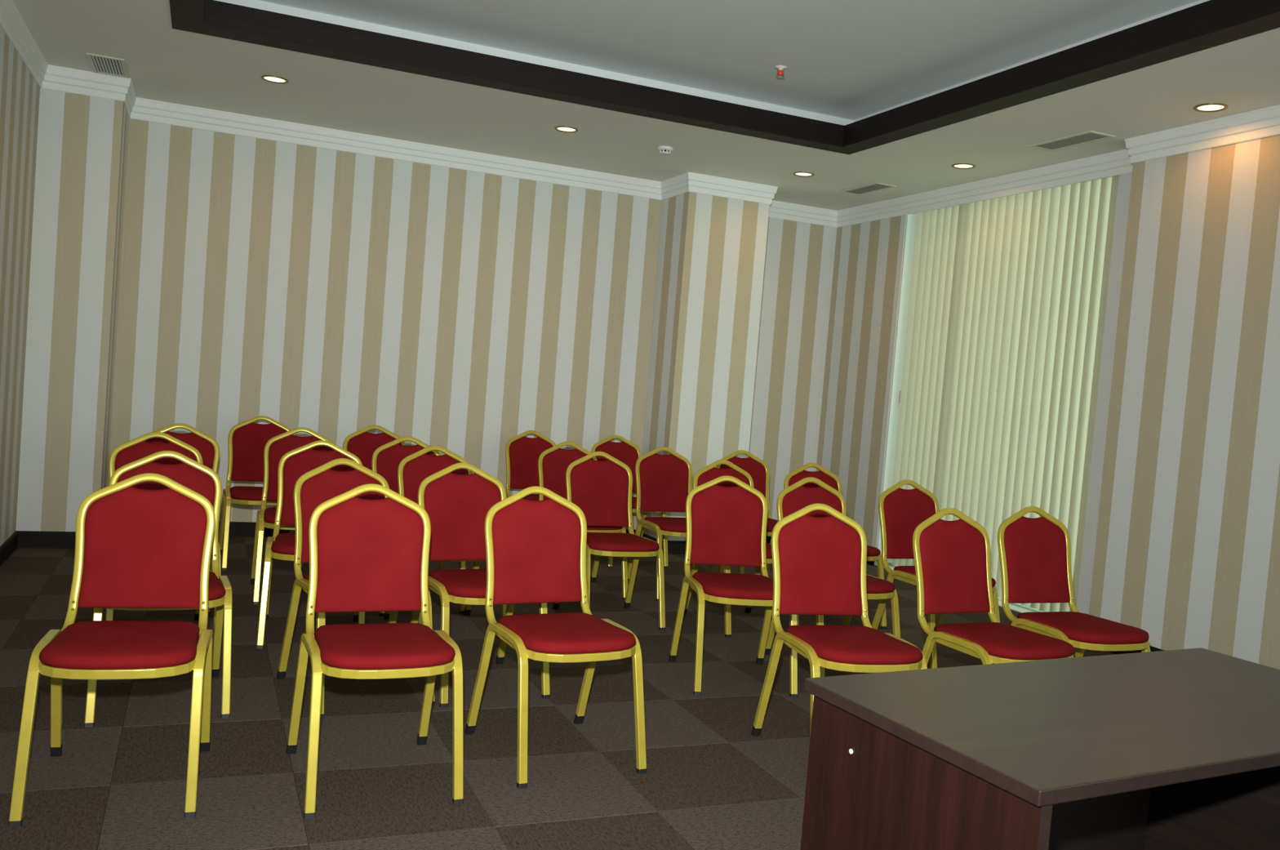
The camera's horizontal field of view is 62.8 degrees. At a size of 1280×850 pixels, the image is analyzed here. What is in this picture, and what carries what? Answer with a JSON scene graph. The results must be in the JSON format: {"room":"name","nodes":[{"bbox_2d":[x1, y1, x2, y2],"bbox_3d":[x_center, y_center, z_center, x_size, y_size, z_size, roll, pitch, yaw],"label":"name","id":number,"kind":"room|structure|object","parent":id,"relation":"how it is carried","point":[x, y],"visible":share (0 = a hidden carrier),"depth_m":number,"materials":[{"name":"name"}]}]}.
{"room":"conference room","nodes":[
{"label":"conference room","id":0,"kind":"room"},
{"bbox_2d":[0,25,39,546],"bbox_3d":[-1.799,-0.350,1.661,0.150,2.830,9.690,4,3,-23],"label":"wall","id":1,"kind":"structure","parent":0,"point":[20,93],"depth_m":5.66,"materials":[{"name":"paper"}]},
{"bbox_2d":[0,530,17,566],"bbox_3d":[-1.832,1.015,1.751,0.014,0.100,9.690,4,3,-23],"label":"baseboard","id":2,"kind":"structure","parent":1,"relation":"attached to","point":[9,546],"depth_m":5.91,"materials":[{"name":"brown wood"}]},
{"bbox_2d":[16,88,836,540],"bbox_3d":[-1.059,-0.544,7.631,5.825,2.830,0.760,4,3,-23],"label":"wall","id":3,"kind":"structure","parent":0,"point":[211,282],"depth_m":7.43,"materials":[{"name":"paper"}]},
{"bbox_2d":[17,521,771,554],"bbox_3d":[-1.121,0.824,7.577,5.825,0.100,0.544,4,3,-23],"label":"baseboard","id":4,"kind":"structure","parent":3,"relation":"attached to","point":[26,539],"depth_m":6.31,"materials":[{"name":"brown wood"}]},
{"bbox_2d":[0,536,1115,849],"bbox_3d":[0.737,1.269,3.174,6.175,0.120,10.600,4,3,-23],"label":"floor","id":5,"kind":"structure","parent":0,"point":[119,782],"depth_m":3.57,"materials":[{"name":"grey"}]},
{"bbox_2d":[8,472,215,826],"bbox_3d":[-1.480,0.602,3.039,0.449,0.869,0.585,4,3,-18],"label":"banquet chair","id":6,"kind":"object","parent":5,"relation":"on","point":[135,548],"visible":1,"depth_m":3.18,"materials":[{"name":"red fabric"}]},
{"bbox_2d":[84,450,231,727],"bbox_3d":[-1.718,0.551,3.782,0.449,0.869,0.585,3,3,-26],"label":"banquet chair","id":7,"kind":"object","parent":5,"relation":"on","point":[190,473],"visible":0.46,"depth_m":3.96,"materials":[{"name":"gold metal"}]},
{"bbox_2d":[105,431,221,639],"bbox_3d":[-2.102,0.486,4.593,0.449,0.869,0.585,3,3,-32],"label":"banquet chair","id":8,"kind":"object","parent":5,"relation":"on","point":[137,448],"visible":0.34,"depth_m":4.76,"materials":[{"name":"gold metal"}]},
{"bbox_2d":[145,422,219,614],"bbox_3d":[-2.328,0.443,5.195,0.449,0.869,0.585,4,3,-19],"label":"banquet chair","id":9,"kind":"object","parent":5,"relation":"on","point":[208,447],"visible":0.18,"depth_m":5.44,"materials":[{"name":"gold metal"}]},
{"bbox_2d":[217,415,302,570],"bbox_3d":[-2.295,0.395,6.372,0.449,0.869,0.585,3,3,-25],"label":"banquet chair","id":10,"kind":"object","parent":5,"relation":"on","point":[247,439],"visible":0.6,"depth_m":6.50,"materials":[{"name":"red fabric"}]},
{"bbox_2d":[250,426,333,604],"bbox_3d":[-1.817,0.466,5.617,0.449,0.869,0.585,4,3,-22],"label":"banquet chair","id":11,"kind":"object","parent":5,"relation":"on","point":[276,446],"visible":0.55,"depth_m":5.74,"materials":[{"name":"gold metal"}]},
{"bbox_2d":[256,440,364,648],"bbox_3d":[-1.489,0.525,4.835,0.449,0.869,0.585,4,3,-17],"label":"banquet chair","id":12,"kind":"object","parent":5,"relation":"on","point":[294,464],"visible":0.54,"depth_m":4.98,"materials":[{"name":"gold metal"}]},
{"bbox_2d":[276,457,435,718],"bbox_3d":[-1.086,0.591,4.047,0.449,0.869,0.585,3,3,-34],"label":"banquet chair","id":13,"kind":"object","parent":5,"relation":"on","point":[321,484],"visible":0.41,"depth_m":4.14,"materials":[{"name":"red fabric"}]},
{"bbox_2d":[342,425,405,470],"bbox_3d":[-1.564,0.455,6.348,0.449,0.869,0.585,3,3,-28],"label":"banquet chair","id":14,"kind":"object","parent":5,"relation":"on","point":[362,443],"visible":0.17,"depth_m":6.51,"materials":[{"name":"red fabric"}]},
{"bbox_2d":[285,483,463,818],"bbox_3d":[-0.807,0.647,3.235,0.449,0.869,0.585,3,3,-24],"label":"banquet chair","id":15,"kind":"object","parent":5,"relation":"on","point":[366,554],"visible":1,"depth_m":3.35,"materials":[{"name":"red fabric"}]},
{"bbox_2d":[371,435,465,616],"bbox_3d":[-1.200,0.516,5.594,0.449,0.869,0.585,3,3,-27],"label":"banquet chair","id":16,"kind":"object","parent":5,"relation":"on","point":[386,459],"visible":0.23,"depth_m":5.75,"materials":[{"name":"red fabric"}]},
{"bbox_2d":[383,444,506,624],"bbox_3d":[-0.931,0.558,5.108,0.449,0.869,0.585,3,3,-31],"label":"banquet chair","id":17,"kind":"object","parent":5,"relation":"on","point":[419,465],"visible":0.27,"depth_m":5.26,"materials":[{"name":"red fabric"}]},
{"bbox_2d":[409,462,550,707],"bbox_3d":[-0.658,0.615,4.270,0.449,0.869,0.585,3,3,-29],"label":"banquet chair","id":18,"kind":"object","parent":5,"relation":"on","point":[457,506],"visible":0.57,"depth_m":4.40,"materials":[{"name":"red fabric"}]},
{"bbox_2d":[505,430,555,500],"bbox_3d":[-0.665,0.492,7.161,0.449,0.869,0.585,3,3,-29],"label":"banquet chair","id":19,"kind":"object","parent":5,"relation":"on","point":[522,453],"visible":0.39,"depth_m":7.30,"materials":[{"name":"red fabric"}]},
{"bbox_2d":[464,485,646,788],"bbox_3d":[-0.277,0.675,3.568,0.449,0.869,0.585,3,3,-28],"label":"banquet chair","id":20,"kind":"object","parent":5,"relation":"on","point":[535,550],"visible":1,"depth_m":3.67,"materials":[{"name":"red fabric"}]},
{"bbox_2d":[537,441,627,599],"bbox_3d":[-0.359,0.554,6.261,0.449,0.869,0.585,3,3,-25],"label":"banquet chair","id":21,"kind":"object","parent":5,"relation":"on","point":[553,462],"visible":0.34,"depth_m":6.40,"materials":[{"name":"red fabric"}]},
{"bbox_2d":[552,451,665,630],"bbox_3d":[-0.151,0.599,5.597,0.449,0.869,0.585,4,3,-23],"label":"banquet chair","id":22,"kind":"object","parent":5,"relation":"on","point":[602,489],"visible":0.76,"depth_m":5.75,"materials":[{"name":"red fabric"}]},
{"bbox_2d":[591,435,668,568],"bbox_3d":[-0.093,0.527,7.411,0.449,0.869,0.585,3,3,-25],"label":"banquet chair","id":23,"kind":"object","parent":5,"relation":"on","point":[625,451],"visible":0.33,"depth_m":7.61,"materials":[{"name":"red fabric"}]},
{"bbox_2d":[627,446,724,601],"bbox_3d":[0.228,0.592,6.472,0.449,0.869,0.585,4,3,-23],"label":"banquet chair","id":24,"kind":"object","parent":5,"relation":"on","point":[663,482],"visible":0.64,"depth_m":6.62,"materials":[{"name":"red fabric"}]},
{"bbox_2d":[668,475,797,697],"bbox_3d":[0.427,0.685,4.649,0.449,0.869,0.585,4,2,-11],"label":"banquet chair","id":25,"kind":"object","parent":5,"relation":"on","point":[726,525],"visible":0.94,"depth_m":4.82,"materials":[{"name":"red fabric"}]},
{"bbox_2d":[684,459,799,637],"bbox_3d":[0.558,0.650,5.725,0.449,0.869,0.585,3,3,-26],"label":"banquet chair","id":26,"kind":"object","parent":5,"relation":"on","point":[708,473],"visible":0.32,"depth_m":5.89,"materials":[{"name":"red fabric"}]},
{"bbox_2d":[706,449,777,573],"bbox_3d":[0.753,0.621,6.788,0.449,0.869,0.585,4,3,-21],"label":"banquet chair","id":27,"kind":"object","parent":5,"relation":"on","point":[756,467],"visible":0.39,"depth_m":7.01,"materials":[{"name":"gold metal"}]},
{"bbox_2d":[764,476,900,676],"bbox_3d":[0.924,0.712,4.969,0.449,0.869,0.585,4,3,-23],"label":"banquet chair","id":28,"kind":"object","parent":5,"relation":"on","point":[796,496],"visible":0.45,"depth_m":5.12,"materials":[{"name":"red fabric"}]},
{"bbox_2d":[783,462,886,628],"bbox_3d":[1.106,0.680,6.053,0.449,0.869,0.585,4,3,-22],"label":"banquet chair","id":29,"kind":"object","parent":5,"relation":"on","point":[873,553],"visible":0.27,"depth_m":6.23,"materials":[{"name":"gold metal"}]},
{"bbox_2d":[751,502,927,737],"bbox_3d":[0.727,0.748,3.733,0.449,0.869,0.585,4,3,-17],"label":"banquet chair","id":30,"kind":"object","parent":5,"relation":"on","point":[819,563],"visible":0.94,"depth_m":3.88,"materials":[{"name":"red fabric"}]},
{"bbox_2d":[871,479,999,668],"bbox_3d":[1.506,0.743,5.324,0.449,0.869,0.585,3,3,-25],"label":"banquet chair","id":31,"kind":"object","parent":5,"relation":"on","point":[900,510],"visible":0.53,"depth_m":5.46,"materials":[{"name":"red fabric"}]},
{"bbox_2d":[912,507,1074,665],"bbox_3d":[1.335,0.786,3.981,0.449,0.869,0.585,3,3,-26],"label":"banquet chair","id":32,"kind":"object","parent":5,"relation":"on","point":[953,561],"visible":0.88,"depth_m":4.10,"materials":[{"name":"red fabric"}]},
{"bbox_2d":[800,647,1279,849],"bbox_3d":[0.963,0.907,2.077,1.218,0.730,0.583,3,3,-28],"label":"desk","id":33,"kind":"object","parent":5,"relation":"on","point":[1170,749],"visible":1,"depth_m":1.93,"materials":[{"name":"brown wood"}]},
{"bbox_2d":[997,506,1150,657],"bbox_3d":[1.787,0.807,4.340,0.449,0.869,0.585,4,3,-22],"label":"banquet chair","id":34,"kind":"object","parent":5,"relation":"on","point":[1035,553],"visible":0.9,"depth_m":4.48,"materials":[{"name":"red fabric"}]},
{"bbox_2d":[12,0,1279,210],"bbox_3d":[0.979,-1.768,3.045,6.175,0.319,10.600,4,3,-23],"label":"ceiling","id":35,"kind":"structure","parent":0,"point":[846,62],"depth_m":5.64,"materials":[{"name":"beige paint"}]},
{"bbox_2d":[85,53,128,78],"bbox_3d":[-3.032,-2.048,5.976,0.190,0.008,0.420,4,3,-23],"label":"ceiling vent","id":36,"kind":"object","parent":35,"relation":"in","point":[108,65],"visible":1,"depth_m":5.96,"materials":[{"name":"beige metal"}]},
{"bbox_2d":[261,75,288,84],"bbox_3d":[-2.089,-1.974,5.992,0.150,0.006,0.150,4,3,-23],"label":"recessed light","id":37,"kind":"object","parent":35,"relation":"in","point":[274,79],"visible":1,"depth_m":5.98,"materials":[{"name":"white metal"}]},
{"bbox_2d":[554,125,577,133],"bbox_3d":[-0.467,-1.873,6.643,0.150,0.006,0.150,4,3,-23],"label":"recessed light","id":38,"kind":"object","parent":35,"relation":"in","point":[563,129],"visible":1,"depth_m":6.63,"materials":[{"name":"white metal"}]},
{"bbox_2d":[657,145,673,155],"bbox_3d":[0.167,-1.816,6.941,0.104,0.044,0.104,4,3,-23],"label":"smoke detector","id":39,"kind":"object","parent":35,"relation":"attached to","point":[665,150],"visible":1,"depth_m":6.91,"materials":[{"name":"white plastic"}]},
{"bbox_2d":[169,0,1279,154],"bbox_3d":[0.598,-1.710,3.343,3.955,0.133,5.602,4,3,-23],"label":"trim","id":40,"kind":"structure","parent":35,"relation":"attached to","point":[1210,24],"depth_m":5.40,"materials":[{"name":"brown wood"}]},
{"bbox_2d":[774,65,786,78],"bbox_3d":[0.770,-1.931,5.738,0.068,0.055,0.068,4,3,-23],"label":"sprinkler","id":41,"kind":"object","parent":35,"relation":"attached to","point":[780,72],"visible":1,"depth_m":5.73,"materials":[{"name":"white metal"}]},
{"bbox_2d":[792,171,813,177],"bbox_3d":[1.160,-1.776,7.430,0.150,0.006,0.150,4,3,-23],"label":"recessed light","id":42,"kind":"object","parent":35,"relation":"in","point":[802,174],"visible":1,"depth_m":7.42,"materials":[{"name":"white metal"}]},
{"bbox_2d":[839,182,896,195],"bbox_3d":[1.685,-1.748,7.765,0.180,0.008,0.475,4,3,-23],"label":"ceiling vent","id":43,"kind":"object","parent":35,"relation":"in","point":[873,187],"visible":1,"depth_m":7.75,"materials":[{"name":"beige metal"}]},
{"bbox_2d":[951,163,975,168],"bbox_3d":[2.095,-1.675,6.785,0.150,0.006,0.150,4,3,-23],"label":"recessed light","id":44,"kind":"object","parent":35,"relation":"in","point":[959,166],"visible":1,"depth_m":6.77,"materials":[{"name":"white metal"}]},
{"bbox_2d":[1027,130,1115,151],"bbox_3d":[2.445,-1.610,5.950,0.185,0.008,0.470,4,3,-23],"label":"ceiling vent","id":45,"kind":"object","parent":35,"relation":"in","point":[1089,136],"visible":1,"depth_m":5.93,"materials":[{"name":"beige metal"}]},
{"bbox_2d":[1193,102,1227,112],"bbox_3d":[2.788,-1.549,5.119,0.150,0.006,0.150,4,3,-23],"label":"recessed light","id":46,"kind":"object","parent":35,"relation":"in","point":[1214,107],"visible":1,"depth_m":5.11,"materials":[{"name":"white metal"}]},
{"bbox_2d":[815,214,907,565],"bbox_3d":[1.834,-0.351,8.506,0.200,2.830,0.940,4,3,-23],"label":"wall","id":47,"kind":"structure","parent":0,"point":[868,256],"depth_m":8.39,"materials":[{"name":"paper"}]},
{"bbox_2d":[866,560,875,565],"bbox_3d":[1.628,1.003,8.522,0.014,0.100,0.940,4,3,-23],"label":"baseboard","id":48,"kind":"structure","parent":47,"relation":"attached to","point":[871,562],"depth_m":8.11,"materials":[{"name":"brown wood"}]},
{"bbox_2d":[1076,134,1279,669],"bbox_3d":[3.715,0.001,3.767,0.380,2.830,9.280,4,3,-23],"label":"wall","id":49,"kind":"structure","parent":0,"point":[1181,541],"depth_m":5.38,"materials":[{"name":"paper"}]},
{"bbox_2d":[0,0,1279,227],"bbox_3d":[0.954,-1.541,3.008,5.825,0.134,10.220,4,3,-23],"label":"trim","id":50,"kind":"structure","parent":49,"relation":"attached to","point":[1264,122],"depth_m":7.03,"materials":[{"name":"white paint"}]},
{"bbox_2d":[875,213,1042,613],"bbox_3d":[2.397,-0.228,7.143,0.180,2.790,2.020,4,3,-23],"label":"window","id":51,"kind":"structure","parent":49,"relation":"in","point":[911,218],"depth_m":8.04,"materials":[{"name":"white"}]},
{"bbox_2d":[886,175,1119,611],"bbox_3d":[2.381,-0.244,7.092,0.084,2.733,1.968,4,3,-23],"label":"vertical blind","id":52,"kind":"object","parent":51,"relation":"attached to","point":[1006,312],"visible":0.88,"depth_m":6.95,"materials":[{"name":"beige fabric"}]},
{"bbox_2d":[1106,645,1164,653],"bbox_3d":[3.897,1.424,2.853,0.194,0.100,7.260,4,3,-23],"label":"baseboard","id":53,"kind":"structure","parent":49,"relation":"attached to","point":[1152,648],"depth_m":5.61,"materials":[{"name":"brown wood"}]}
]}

